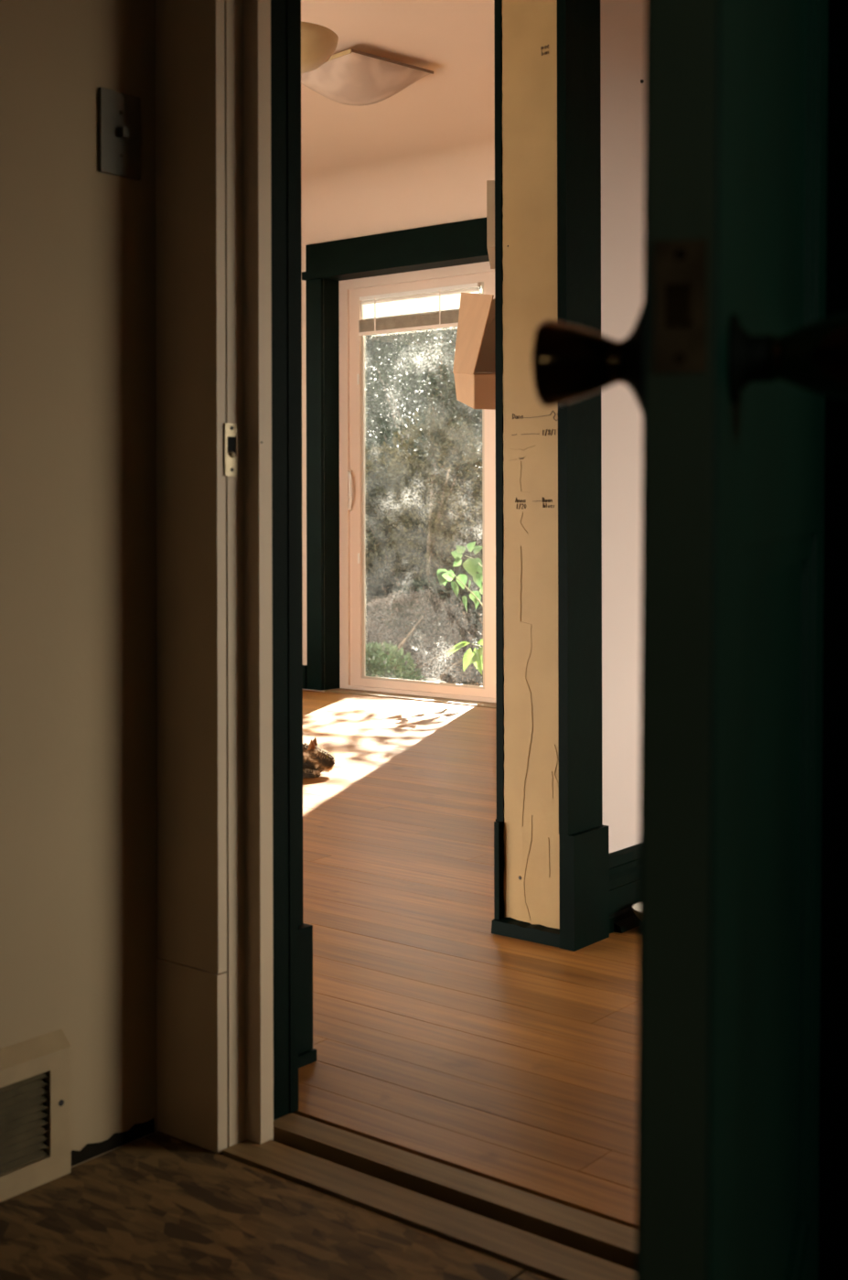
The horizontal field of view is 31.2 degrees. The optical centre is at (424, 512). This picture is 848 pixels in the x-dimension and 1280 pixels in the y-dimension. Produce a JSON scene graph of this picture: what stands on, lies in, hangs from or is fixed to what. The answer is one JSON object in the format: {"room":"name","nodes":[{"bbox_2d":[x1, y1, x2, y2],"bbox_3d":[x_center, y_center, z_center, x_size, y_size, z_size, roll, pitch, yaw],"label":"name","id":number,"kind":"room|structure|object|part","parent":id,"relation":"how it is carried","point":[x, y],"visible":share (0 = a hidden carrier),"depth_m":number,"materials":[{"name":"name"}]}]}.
{"room":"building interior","nodes":[
{"label":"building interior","id":0,"kind":"room"},
{"bbox_2d":[0,689,638,1279],"bbox_3d":[-0.694,0.922,2.805,7.800,0.100,7.500,0,0,39],"label":"floor","id":1,"kind":"structure","parent":0,"point":[438,1036],"depth_m":2.41,"materials":[{"name":"brown wood"}]},
{"bbox_2d":[302,737,335,777],"bbox_3d":[-0.552,0.791,5.077,0.528,0.156,0.322,0,0,3],"label":"cat","id":2,"kind":"object","parent":1,"relation":"on","point":[317,760],"visible":0.12,"depth_m":5.00},
{"bbox_2d":[222,1112,636,1279],"bbox_3d":[0.105,0.899,1.880,0.875,0.061,0.153,0,0,39],"label":"threshold","id":3,"kind":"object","parent":1,"relation":"on","point":[544,1237],"depth_m":1.93,"materials":[{"name":"brown wood"}]},
{"bbox_2d":[631,901,639,917],"bbox_3d":[0.492,0.844,3.154,0.121,0.049,0.121,0,0,39],"label":"dish","id":4,"kind":"object","parent":1,"relation":"on","point":[635,907],"visible":0.12,"depth_m":3.17,"materials":[{"name":"white ceramic"}]},
{"bbox_3d":[0.598,0.111,4.075,0.385,1.514,0.780,0,0,39],"label":"storage shelf","id":5,"kind":"object","parent":1,"relation":"on","visible":0},
{"bbox_2d":[452,292,495,409],"bbox_3d":[0.309,-0.439,4.033,0.478,0.373,0.615,0,0,-7],"label":"range hood","id":6,"kind":"object","parent":5,"relation":"on","point":[474,361],"visible":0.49,"depth_m":3.91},
{"bbox_3d":[0.105,-0.308,3.841,0.010,0.113,0.283,0,0,-9],"label":"panel","id":7,"kind":"part","parent":6,"relation":"part of","materials":[{"name":"wood"}]},
{"bbox_3d":[0.302,-0.344,4.104,0.511,0.098,0.007,0,0,-30],"label":"panel","id":8,"kind":"part","parent":6,"relation":"part of","materials":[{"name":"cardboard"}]},
{"bbox_3d":[0.341,-0.308,3.826,0.505,0.110,0.003,0,0,-30],"label":"panel","id":9,"kind":"part","parent":6,"relation":"part of","materials":[{"name":"cardboard"}]},
{"bbox_2d":[486,180,494,268],"bbox_3d":[0.375,-0.728,3.855,0.420,0.163,0.340,0,0,4],"label":"carton","id":10,"kind":"object","parent":5,"relation":"on","point":[490,184],"visible":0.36,"depth_m":3.70,"materials":[{"name":"cardboard"}]},
{"bbox_2d":[0,0,645,1167],"bbox_3d":[-0.562,-0.334,2.119,0.210,2.510,6.600,0,0,39],"label":"wall","id":11,"kind":"structure","parent":0,"point":[79,684],"depth_m":2.09,"materials":[{"name":"paint"}]},
{"bbox_2d":[0,1029,71,1202],"bbox_3d":[-0.611,0.788,1.869,0.020,0.188,0.424,0,0,39],"label":"air vent","id":12,"kind":"object","parent":11,"relation":"in","point":[36,1142],"visible":1,"depth_m":1.99,"materials":[{"name":"beige metal"}]},
{"bbox_2d":[71,1118,154,1166],"bbox_3d":[-0.433,0.872,2.106,0.001,0.022,0.156,0,0,39],"label":"trim","id":13,"kind":"structure","parent":11,"relation":"attached to","point":[137,1131],"depth_m":2.11,"materials":[{"name":"black wood"}]},
{"bbox_2d":[98,86,140,180],"bbox_3d":[-0.420,-0.527,2.115,0.016,0.116,0.070,0,0,39],"label":"light switch","id":14,"kind":"object","parent":11,"relation":"attached to","point":[119,112],"visible":1,"depth_m":2.11,"materials":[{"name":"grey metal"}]},
{"bbox_2d":[295,0,316,1068],"bbox_3d":[-0.302,-0.204,2.432,0.226,2.150,0.132,0,0,39],"label":"trim","id":15,"kind":"structure","parent":11,"relation":"attached to","point":[306,1054],"depth_m":2.42,"materials":[{"name":"black paint"}]},
{"bbox_3d":[-0.236,-0.311,2.387,0.022,1.936,0.105,0,0,39],"label":"casing","id":16,"kind":"part","parent":15,"relation":"part of","materials":[{"name":"black paint"}]},
{"bbox_2d":[491,0,609,951],"bbox_3d":[0.258,-0.206,3.140,0.222,2.150,0.162,0,0,39],"label":"trim","id":17,"kind":"structure","parent":11,"relation":"attached to","point":[552,855],"depth_m":3.09,"materials":[{"name":"black paint"}]},
{"bbox_3d":[0.190,-0.221,3.207,0.026,2.120,0.123,0,0,39],"label":"room casing","id":18,"kind":"part","parent":17,"relation":"part of","materials":[{"name":"black paint"}]},
{"bbox_3d":[0.315,-0.320,3.072,0.022,1.922,0.128,0,0,39],"label":"casing","id":19,"kind":"part","parent":17,"relation":"part of","materials":[{"name":"black paint"}]},
{"bbox_2d":[609,843,639,933],"bbox_3d":[0.972,0.789,3.872,0.040,0.156,1.930,0,0,39],"label":"baseboard","id":20,"kind":"structure","parent":11,"relation":"attached to","point":[624,864],"depth_m":3.18,"materials":[{"name":"black paint"}]},
{"bbox_3d":[0.429,0.860,3.179,0.018,0.018,0.090,0,0,39],"label":"shoe moulding","id":21,"kind":"part","parent":20,"relation":"part of","materials":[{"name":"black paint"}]},
{"bbox_2d":[301,215,486,691],"bbox_3d":[0.293,-0.211,6.924,4.480,2.760,0.160,0,0,39],"label":"wall","id":22,"kind":"structure","parent":0,"point":[304,309],"depth_m":7.53,"materials":[{"name":"beige paint"}]},
{"bbox_2d":[302,665,307,688],"bbox_3d":[0.285,0.812,6.815,4.300,0.115,0.022,0,0,39],"label":"baseboard","id":23,"kind":"structure","parent":22,"relation":"attached to","point":[305,667],"depth_m":7.51,"materials":[{"name":"black paint"}]},
{"bbox_2d":[301,139,494,244],"bbox_3d":[0.214,-1.460,6.715,4.325,0.260,0.260,0,0,39],"label":"wall","id":24,"kind":"structure","parent":22,"relation":"attached to","point":[448,185],"depth_m":7.05,"materials":[{"name":"beige paint"}]},
{"bbox_2d":[301,217,495,708],"bbox_3d":[-0.039,-0.214,7.166,1.284,2.212,0.198,0,0,39],"label":"trim","id":25,"kind":"structure","parent":22,"relation":"attached to","point":[328,263],"depth_m":7.45,"materials":[{"name":"black paint"}]},
{"bbox_3d":[-0.535,-0.137,7.473,0.098,2.016,0.022,0,0,39],"label":"casing","id":26,"kind":"part","parent":25,"relation":"part of","materials":[{"name":"black paint"}]},
{"bbox_3d":[-0.087,-1.253,7.110,1.256,0.133,0.022,0,0,39],"label":"head casing","id":27,"kind":"part","parent":25,"relation":"part of","materials":[{"name":"black paint"}]},
{"bbox_3d":[-0.024,0.882,7.181,1.060,0.021,0.160,0,0,39],"label":"sill","id":28,"kind":"part","parent":25,"relation":"part of","materials":[{"name":"brown wood"}]},
{"bbox_2d":[338,261,495,702],"bbox_3d":[-0.004,-0.139,7.209,1.058,2.018,0.077,0,0,39],"label":"door","id":29,"kind":"structure","parent":22,"relation":"in","point":[352,577],"depth_m":7.46,"materials":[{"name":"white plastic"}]},
{"bbox_3d":[-0.364,-0.109,7.477,0.021,0.205,0.056,0,0,-3],"label":"handle","id":30,"kind":"part","parent":29,"relation":"part of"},
{"bbox_2d":[358,282,480,335],"bbox_3d":[-0.031,-0.959,7.213,0.722,0.189,0.028,0,0,39],"label":"window blind","id":31,"kind":"object","parent":22,"relation":"attached to","point":[439,300],"visible":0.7,"depth_m":7.23,"materials":[{"name":"white plastic"}]},
{"bbox_3d":[-0.032,-0.873,7.212,0.722,0.016,0.020,0,0,39],"label":"rail","id":32,"kind":"part","parent":31,"relation":"part of","materials":[{"name":"white plastic"}]},
{"bbox_3d":[-0.029,-1.046,7.217,0.722,0.016,0.020,0,0,39],"label":"head rail","id":33,"kind":"part","parent":31,"relation":"part of","materials":[{"name":"white plastic"}]},
{"bbox_2d":[301,0,494,176],"bbox_3d":[-0.669,-1.688,2.844,8.100,0.200,7.900,0,0,39],"label":"ceiling","id":34,"kind":"structure","parent":0,"point":[452,106],"depth_m":5.70,"materials":[{"name":"paint"}]},
{"bbox_2d":[301,21,338,74],"bbox_3d":[-0.380,-1.409,4.248,0.280,0.360,0.280,0,0,39],"label":"lamp","id":35,"kind":"object","parent":34,"relation":"hanging from","point":[318,43],"visible":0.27,"depth_m":4.18,"materials":[{"name":"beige glass"}]},
{"bbox_2d":[301,48,433,106],"bbox_3d":[-0.235,-1.517,5.368,0.382,0.144,0.382,0,0,-43],"label":"ceiling lamp","id":36,"kind":"object","parent":34,"relation":"attached to","point":[349,77],"visible":0.94,"depth_m":5.26,"materials":[{"name":"glass"}]},
{"bbox_3d":[0.973,-0.338,1.180,3.360,2.510,0.120,0,0,39],"label":"wall","id":37,"kind":"structure","parent":0,"visible":0},
{"bbox_2d":[155,0,298,1153],"bbox_3d":[-0.274,-0.208,2.183,0.158,2.182,0.158,0,0,39],"label":"trim","id":38,"kind":"structure","parent":37,"relation":"attached to","point":[227,962],"depth_m":2.12,"materials":[{"name":"beige paint"}]},
{"bbox_3d":[-0.330,-0.332,2.139,0.125,1.935,0.016,0,0,39],"label":"casing","id":39,"kind":"part","parent":38,"relation":"part of","materials":[{"name":"beige paint"}]},
{"bbox_3d":[-0.268,-0.087,2.111,0.002,0.073,0.024,0,0,39],"label":"strike plate","id":40,"kind":"part","parent":38,"relation":"part of","materials":[{"name":"paint"}]},
{"bbox_3d":[-0.241,-0.214,2.247,0.129,2.170,0.017,0,0,39],"label":"hall casing","id":41,"kind":"part","parent":38,"relation":"part of","materials":[{"name":"black paint"}]},
{"bbox_2d":[532,0,847,1279],"bbox_3d":[0.257,-0.160,1.138,0.168,2.062,0.870,0,0,18],"label":"door","id":42,"kind":"structure","parent":37,"relation":"in","point":[730,360],"depth_m":0.78,"materials":[{"name":"green paint"}]},
{"bbox_3d":[0.085,-0.080,0.810,0.047,0.047,0.047,0,0,18],"label":"knob","id":43,"kind":"part","parent":42,"relation":"part of","materials":[{"name":"black metal"}]},
{"bbox_3d":[0.124,-0.099,0.733,0.025,0.064,0.001,0,0,18],"label":"latch plate","id":44,"kind":"part","parent":42,"relation":"part of","materials":[{"name":"brown metal"}]},
{"bbox_3d":[0.253,0.345,1.141,0.026,0.660,0.630,0,0,18],"label":"panel","id":45,"kind":"part","parent":42,"relation":"part of","materials":[{"name":"green paint"}]},
{"bbox_3d":[0.260,-0.596,1.138,0.026,0.958,0.630,0,0,18],"label":"panel","id":46,"kind":"part","parent":42,"relation":"part of","materials":[{"name":"green paint"}]},
{"bbox_3d":[0.200,-0.079,0.773,0.047,0.047,0.047,0,0,18],"label":"knob","id":47,"kind":"part","parent":42,"relation":"part of","materials":[{"name":"black metal"}]},
{"bbox_2d":[817,0,847,1279],"bbox_3d":[0.098,-0.274,1.874,1.125,2.312,0.139,0,0,39],"label":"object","id":48,"kind":"structure","parent":37,"relation":"attached to","point":[833,1246],"depth_m":1.53,"materials":[{"name":"black paint"}]},
{"label":"outside","id":49,"kind":"structure","parent":0,"visible":0},
{"bbox_2d":[368,549,483,677],"bbox_3d":[8.732,0.414,15.647,34.000,1.565,24.000,0,0,39],"label":"ground","id":50,"kind":"structure","parent":49,"point":[397,550],"depth_m":12.30,"materials":[{"name":"soil"}]},
{"bbox_2d":[365,454,403,641],"bbox_3d":[-0.796,0.217,11.136,1.060,2.073,1.525,0,0,-29],"label":"bush","id":51,"kind":"object","parent":50,"relation":"on","point":[391,586],"visible":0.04,"depth_m":10.72,"materials":[{"name":"green plant"}]},
{"bbox_2d":[365,621,419,676],"bbox_3d":[-0.373,0.995,9.993,0.692,0.595,0.672,0,0,39],"label":"bush","id":52,"kind":"object","parent":50,"relation":"on","point":[386,628],"visible":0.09,"depth_m":9.96,"materials":[{"name":"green plant"}]},
{"bbox_2d":[365,641,427,680],"bbox_3d":[-0.314,1.013,9.217,0.524,0.498,0.771,0,0,-27],"label":"bush","id":53,"kind":"object","parent":50,"relation":"on","point":[371,648],"visible":0.23,"depth_m":9.08,"materials":[{"name":"green plant"}]},
{"bbox_2d":[365,326,456,454],"bbox_3d":[-0.851,-1.781,23.174,5.031,6.005,4.847,0,0,39],"label":"tree","id":54,"kind":"object","parent":50,"relation":"on","point":[451,327],"visible":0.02,"depth_m":21.51,"materials":[{"name":"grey plant"}]},
{"bbox_2d":[365,286,482,543],"bbox_3d":[0.449,-1.673,21.446,4.583,5.786,4.440,0,0,39],"label":"tree","id":55,"kind":"object","parent":50,"relation":"on","point":[480,287],"visible":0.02,"depth_m":20.00,"materials":[{"name":"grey plant"}]},
{"bbox_2d":[365,287,483,665],"bbox_3d":[-0.148,-0.332,11.679,3.167,3.129,1.894,0,0,39],"label":"tree","id":56,"kind":"object","parent":50,"relation":"on","point":[439,385],"visible":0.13,"depth_m":10.98,"materials":[{"name":"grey plant"}]},
{"bbox_2d":[365,408,483,680],"bbox_3d":[-0.263,0.257,10.771,1.631,1.952,1.081,0,0,39],"label":"bush","id":57,"kind":"object","parent":50,"relation":"on","point":[405,459],"visible":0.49,"depth_m":10.45,"materials":[{"name":"green plant"}]},
{"bbox_3d":[-0.253,0.455,10.737,0.976,1.556,0.224,0,0,27],"label":"stem","id":58,"kind":"part","parent":57,"relation":"part of","materials":[{"name":"brown plant"}]},
{"bbox_2d":[365,585,483,686],"bbox_3d":[0.081,0.875,9.664,1.214,0.814,0.778,0,0,28],"label":"bush","id":59,"kind":"object","parent":50,"relation":"on","point":[426,664],"visible":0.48,"depth_m":9.61,"materials":[{"name":"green plant"}]},
{"bbox_3d":[0.047,0.943,9.699,0.474,0.584,0.217,0,0,5],"label":"stem","id":60,"kind":"part","parent":59,"relation":"part of","materials":[{"name":"brown plant"}]},
{"bbox_2d":[374,566,483,686],"bbox_3d":[0.353,0.824,10.242,1.810,0.988,0.739,0,0,39],"label":"bush","id":61,"kind":"object","parent":50,"relation":"on","point":[419,585],"visible":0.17,"depth_m":10.26,"materials":[{"name":"green plant"}]},
{"bbox_3d":[0.345,0.917,10.291,0.242,0.628,0.268,0,0,-17],"label":"stem","id":62,"kind":"part","parent":61,"relation":"part of","materials":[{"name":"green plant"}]},
{"bbox_2d":[420,677,448,683],"bbox_3d":[0.062,1.118,9.269,0.300,0.224,0.324,0,0,39],"label":"rock","id":63,"kind":"object","parent":50,"relation":"on","point":[428,679],"visible":0.12,"depth_m":9.21,"materials":[{"name":"white stone"}]},
{"bbox_2d":[433,398,482,509],"bbox_3d":[1.800,-0.686,20.040,3.624,3.809,3.439,0,0,39],"label":"tree","id":64,"kind":"object","parent":50,"relation":"on","point":[443,399],"visible":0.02,"depth_m":19.12,"materials":[{"name":"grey plant"}]},
{"bbox_2d":[436,541,483,611],"bbox_3d":[0.234,0.664,7.348,0.343,1.050,0.136,0,0,2],"label":"vine","id":65,"kind":"object","parent":50,"relation":"on","point":[472,565],"visible":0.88,"depth_m":7.35,"materials":[{"name":"green plant"}]},
{"bbox_3d":[0.265,0.698,7.347,0.281,0.984,0.016,0,0,-1],"label":"stem","id":66,"kind":"part","parent":65,"relation":"part of","materials":[{"name":"green plant"}]},
{"bbox_2d":[446,638,483,674],"bbox_3d":[0.246,0.895,7.340,0.284,0.588,0.150,0,0,-11],"label":"leaf plant","id":67,"kind":"object","parent":50,"relation":"on","point":[477,657],"visible":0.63,"depth_m":7.33,"materials":[{"name":"green plant"}]}
]}

